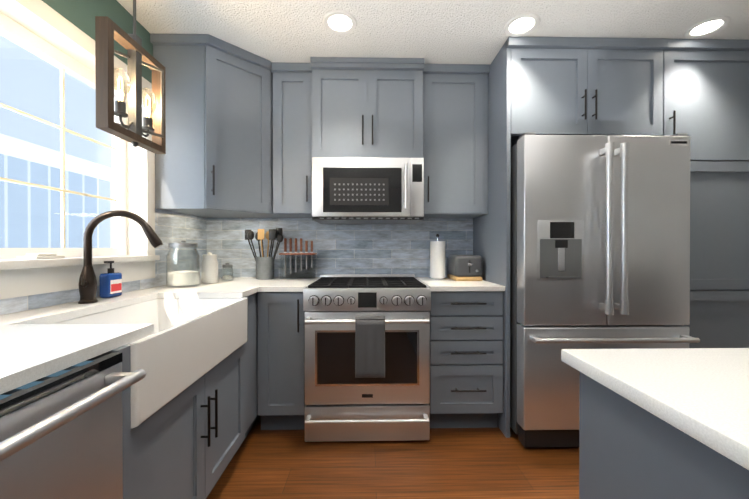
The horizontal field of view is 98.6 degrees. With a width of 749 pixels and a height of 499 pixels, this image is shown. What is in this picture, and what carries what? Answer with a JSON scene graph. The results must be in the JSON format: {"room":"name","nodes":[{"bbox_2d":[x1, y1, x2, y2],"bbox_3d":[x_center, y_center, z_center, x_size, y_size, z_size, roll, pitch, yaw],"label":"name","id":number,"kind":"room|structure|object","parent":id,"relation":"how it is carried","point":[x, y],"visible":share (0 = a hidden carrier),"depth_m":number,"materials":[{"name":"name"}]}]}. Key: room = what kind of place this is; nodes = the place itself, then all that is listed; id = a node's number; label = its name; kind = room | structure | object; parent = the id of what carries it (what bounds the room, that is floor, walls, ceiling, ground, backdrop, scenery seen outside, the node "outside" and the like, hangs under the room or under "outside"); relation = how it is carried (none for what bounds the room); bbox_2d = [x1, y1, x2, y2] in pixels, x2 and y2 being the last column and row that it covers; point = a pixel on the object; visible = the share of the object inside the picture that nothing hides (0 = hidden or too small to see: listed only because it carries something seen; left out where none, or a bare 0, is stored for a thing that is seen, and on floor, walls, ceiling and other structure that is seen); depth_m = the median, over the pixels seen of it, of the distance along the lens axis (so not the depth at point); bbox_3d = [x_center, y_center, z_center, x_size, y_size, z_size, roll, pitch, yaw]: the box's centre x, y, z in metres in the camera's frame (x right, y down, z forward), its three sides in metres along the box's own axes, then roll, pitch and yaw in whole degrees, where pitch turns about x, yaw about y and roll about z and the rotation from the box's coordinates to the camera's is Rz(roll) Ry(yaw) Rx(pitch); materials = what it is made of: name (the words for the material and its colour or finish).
{"room":"kitchen","nodes":[
{"label":"kitchen","id":0,"kind":"room"},
{"bbox_2d":[0,0,206,314],"bbox_3d":[-1.382,-0.055,-0.073,0.158,2.470,5.350,0,0,-1],"label":"wall","id":1,"kind":"structure","parent":0,"point":[172,227],"depth_m":1.78,"materials":[{"name":"tile"}]},
{"bbox_2d":[0,0,159,299],"bbox_3d":[-1.383,-0.406,0.930,0.195,1.167,2.060,0,0,-1],"label":"window","id":2,"kind":"structure","parent":1,"relation":"in","point":[41,19],"depth_m":1.51,"materials":[{"name":"white wood"}]},
{"bbox_2d":[150,33,282,217],"bbox_3d":[-1.035,-0.775,2.267,0.635,1.047,0.653,0,0,-1],"label":"upper cabinet","id":3,"kind":"object","parent":1,"relation":"attached to","point":[215,160],"visible":0.98,"depth_m":1.99,"materials":[{"name":"paint"}]},
{"bbox_2d":[207,218,472,277],"bbox_3d":[0.911,-0.069,2.717,4.850,2.470,0.158,0,0,-1],"label":"wall","id":4,"kind":"structure","parent":0,"point":[371,248],"depth_m":2.62,"materials":[{"name":"tile"}]},
{"bbox_2d":[271,62,312,217],"bbox_3d":[-0.579,-0.776,2.413,0.278,1.047,0.378,0,0,-1],"label":"upper cabinet","id":5,"kind":"object","parent":4,"relation":"attached to","point":[292,140],"visible":0.9,"depth_m":2.26,"materials":[{"name":"paint"}]},
{"bbox_2d":[310,57,423,157],"bbox_3d":[-0.050,-0.965,2.394,0.771,0.669,0.433,0,0,-1],"label":"upper cabinet","id":6,"kind":"object","parent":4,"relation":"attached to","point":[364,107],"visible":0.94,"depth_m":2.23,"materials":[{"name":"paint"}]},
{"bbox_2d":[312,157,423,223],"bbox_3d":[-0.048,-0.415,2.376,0.760,0.423,0.476,0,0,-1],"label":"microwave","id":7,"kind":"object","parent":6,"relation":"attached to","point":[354,190],"visible":1,"depth_m":2.19,"materials":[{"name":"silver metal"}]},
{"bbox_2d":[423,64,489,218],"bbox_3d":[0.572,-0.776,2.434,0.467,1.047,0.378,0,0,-1],"label":"upper cabinet","id":8,"kind":"object","parent":4,"relation":"attached to","point":[455,126],"visible":0.94,"depth_m":2.29,"materials":[{"name":"paint"}]},
{"bbox_2d":[206,415,578,498],"bbox_3d":[0.962,1.210,0.052,4.850,0.060,5.500,0,0,-1],"label":"floor","id":9,"kind":"structure","parent":0,"point":[469,463],"depth_m":1.72,"materials":[{"name":"brown wood"}]},
{"bbox_2d":[0,352,145,498],"bbox_3d":[-0.927,0.724,0.539,0.692,0.907,0.605,0,0,-1],"label":"dishwasher","id":10,"kind":"object","parent":9,"relation":"on","point":[61,434],"visible":0.92,"depth_m":0.68,"materials":[{"name":"silver metal"}]},
{"bbox_2d":[108,344,243,498],"bbox_3d":[-1.013,0.838,1.324,0.626,0.670,0.866,0,0,-1],"label":"base cabinet","id":11,"kind":"object","parent":9,"relation":"on","point":[186,443],"depth_m":1.22,"materials":[{"name":"paint"}]},
{"bbox_2d":[244,292,259,439],"bbox_3d":[-1.023,0.716,1.852,0.626,0.908,0.321,0,0,-1],"label":"base cabinet","id":12,"kind":"object","parent":9,"relation":"on","point":[250,347],"depth_m":1.92,"materials":[{"name":"paint"}]},
{"bbox_2d":[0,277,319,393],"bbox_3d":[-0.871,0.250,0.969,0.918,0.030,3.271,0,0,-1],"label":"countertop","id":13,"kind":"structure","parent":12,"relation":"on","point":[36,344],"depth_m":0.95,"materials":[{"name":"stone"}]},
{"bbox_2d":[99,261,121,297],"bbox_3d":[-1.278,0.143,1.562,0.051,0.176,0.090,0,0,-1],"label":"soap bottle","id":14,"kind":"object","parent":13,"relation":"on","point":[110,283],"visible":1,"depth_m":1.53,"materials":[{"name":"blue plastic"}]},
{"bbox_2d":[78,210,162,303],"bbox_3d":[-1.133,0.028,1.414,0.304,0.408,0.189,0,0,-1],"label":"faucet","id":15,"kind":"object","parent":13,"relation":"on","point":[87,284],"visible":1,"depth_m":1.40,"materials":[{"name":"brown metal"}]},
{"bbox_2d":[52,297,247,427],"bbox_3d":[-0.929,0.381,1.323,0.502,0.234,0.864,0,0,-1],"label":"farmhouse sink","id":16,"kind":"object","parent":13,"relation":"in","point":[187,343],"visible":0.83,"depth_m":1.26,"materials":[{"name":"white ceramic"}]},
{"bbox_2d":[166,240,199,287],"bbox_3d":[-1.191,0.085,2.007,0.184,0.287,0.184,0,0,-1],"label":"jar","id":17,"kind":"object","parent":13,"relation":"on","point":[179,278],"visible":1,"depth_m":1.95,"materials":[{"name":"clear glass"}]},
{"bbox_2d":[201,252,217,283],"bbox_3d":[-1.129,0.123,2.208,0.104,0.209,0.104,0,0,-1],"label":"ceramic canister","id":18,"kind":"object","parent":13,"relation":"on","point":[209,268],"visible":1,"depth_m":2.17,"materials":[{"name":"white ceramic"}]},
{"bbox_2d":[221,262,232,280],"bbox_3d":[-1.077,0.161,2.359,0.080,0.132,0.080,0,0,-1],"label":"jar","id":19,"kind":"object","parent":13,"relation":"on","point":[228,265],"visible":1,"depth_m":2.34,"materials":[{"name":"clear glass"}]},
{"bbox_2d":[245,228,282,279],"bbox_3d":[-0.853,0.029,2.483,0.297,0.395,0.142,0,0,-1],"label":"utensil crock","id":20,"kind":"object","parent":13,"relation":"on","point":[264,268],"visible":1,"depth_m":2.45,"materials":[{"name":"grey ceramic"}]},
{"bbox_2d":[279,238,316,278],"bbox_3d":[-0.594,0.069,2.513,0.271,0.314,0.108,0,0,-1],"label":"knife block","id":21,"kind":"object","parent":13,"relation":"on","point":[301,253],"visible":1,"depth_m":2.51,"materials":[{"name":"plastic"}]},
{"bbox_2d":[257,292,304,429],"bbox_3d":[-0.589,0.714,2.285,0.303,0.909,0.648,0,0,-1],"label":"base cabinet","id":22,"kind":"object","parent":9,"relation":"on","point":[280,361],"visible":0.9,"depth_m":2.01,"materials":[{"name":"paint"}]},
{"bbox_2d":[303,274,430,441],"bbox_3d":[-0.049,0.686,2.231,0.760,0.965,0.777,0,0,-1],"label":"range","id":23,"kind":"object","parent":9,"relation":"on","point":[367,357],"visible":1,"depth_m":1.93,"materials":[{"name":"silver metal"}]},
{"bbox_2d":[355,316,384,377],"bbox_3d":[-0.025,0.560,1.865,0.171,0.352,0.046,0,0,-1],"label":"towel","id":24,"kind":"object","parent":23,"relation":"hanging from","point":[369,330],"depth_m":1.85,"materials":[{"name":"fabric"}]},
{"bbox_2d":[429,291,502,427],"bbox_3d":[0.575,0.714,2.307,0.467,0.909,0.648,0,0,-1],"label":"base cabinet","id":25,"kind":"object","parent":9,"relation":"on","point":[466,360],"visible":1,"depth_m":2.02,"materials":[{"name":"paint"}]},
{"bbox_2d":[415,277,504,290],"bbox_3d":[0.574,0.243,2.319,0.471,0.030,0.626,0,0,-1],"label":"countertop","id":26,"kind":"structure","parent":25,"relation":"on","point":[448,284],"depth_m":2.05,"materials":[{"name":"stone"}]},
{"bbox_2d":[428,234,446,279],"bbox_3d":[0.489,0.052,2.488,0.144,0.348,0.144,0,0,-1],"label":"paper towel","id":27,"kind":"object","parent":26,"relation":"on","point":[437,259],"visible":1,"depth_m":2.44,"materials":[{"name":"white paper"}]},
{"bbox_2d":[447,255,481,280],"bbox_3d":[0.681,0.134,2.436,0.202,0.186,0.292,0,0,-1],"label":"toaster","id":28,"kind":"object","parent":26,"relation":"on","point":[464,267],"visible":1,"depth_m":2.32,"materials":[{"name":"grey metal"}]},
{"bbox_2d":[473,36,667,437],"bbox_3d":[1.303,-0.065,2.302,0.982,2.467,0.678,0,0,-1],"label":"tall cabinet","id":29,"kind":"object","parent":9,"relation":"on","point":[573,86],"visible":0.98,"depth_m":2.00,"materials":[{"name":"paint"}]},
{"bbox_2d":[510,132,699,446],"bbox_3d":[1.329,0.248,2.198,0.966,1.842,0.884,0,0,-1],"label":"fridge","id":30,"kind":"object","parent":9,"relation":"on","point":[599,241],"visible":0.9,"depth_m":1.84,"materials":[{"name":"silver metal"}]},
{"bbox_2d":[579,376,748,498],"bbox_3d":[1.668,0.727,-0.387,2.355,0.909,2.300,0,0,-1],"label":"kitchen island","id":31,"kind":"object","parent":9,"relation":"on","point":[624,453],"depth_m":0.58,"materials":[{"name":"paint"}]},
{"bbox_2d":[561,348,748,475],"bbox_3d":[1.670,0.257,-0.389,2.410,0.030,2.360,0,0,-1],"label":"island countertop","id":32,"kind":"structure","parent":31,"relation":"on","point":[702,394],"depth_m":0.57,"materials":[{"name":"white stone"}]},
{"bbox_2d":[661,39,748,347],"bbox_3d":[2.121,-0.065,2.317,0.647,2.467,0.678,0,0,-1],"label":"pantry cabinet","id":33,"kind":"object","parent":9,"relation":"on","point":[706,95],"visible":0.23,"depth_m":2.02,"materials":[{"name":"paint"}]},
{"bbox_2d":[117,0,748,64],"bbox_3d":[0.962,-1.320,0.040,4.850,0.060,5.500,0,0,-1],"label":"ceiling","id":34,"kind":"structure","parent":0,"point":[431,31],"depth_m":1.84,"materials":[{"name":"white paint"}]},
{"bbox_2d":[95,0,165,153],"bbox_3d":[-0.988,-0.859,1.325,0.132,0.874,0.330,0,0,-1],"label":"pendant light","id":35,"kind":"object","parent":34,"relation":"hanging from","point":[108,31],"visible":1,"depth_m":1.31,"materials":[{"name":"wood"}]},
{"bbox_2d":[323,10,356,34],"bbox_3d":[-0.198,-1.294,1.843,0.196,0.008,0.196,0,0,-1],"label":"recessed light","id":36,"kind":"object","parent":34,"relation":"in","point":[339,22],"visible":1,"depth_m":1.84,"materials":[{"name":"white plastic"}]},
{"bbox_2d":[504,13,540,36],"bbox_3d":[0.852,-1.294,1.863,0.196,0.008,0.196,0,0,-1],"label":"recessed light","id":37,"kind":"object","parent":34,"relation":"in","point":[521,25],"visible":1,"depth_m":1.86,"materials":[{"name":"white plastic"}]},
{"bbox_2d":[683,16,730,38],"bbox_3d":[1.942,-1.294,1.884,0.196,0.008,0.196,0,0,-1],"label":"recessed light","id":38,"kind":"object","parent":34,"relation":"in","point":[706,27],"visible":0.96,"depth_m":1.88,"materials":[{"name":"white plastic"}]},
{"label":"outside","id":39,"kind":"structure","parent":0,"visible":0},
{"bbox_2d":[0,134,111,259],"bbox_3d":[-5.495,-0.020,-0.976,0.100,3.350,25.000,0,0,-1],"label":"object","id":40,"kind":"structure","parent":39,"point":[103,172],"depth_m":5.48,"materials":[{"name":"clear glass"}]}
]}

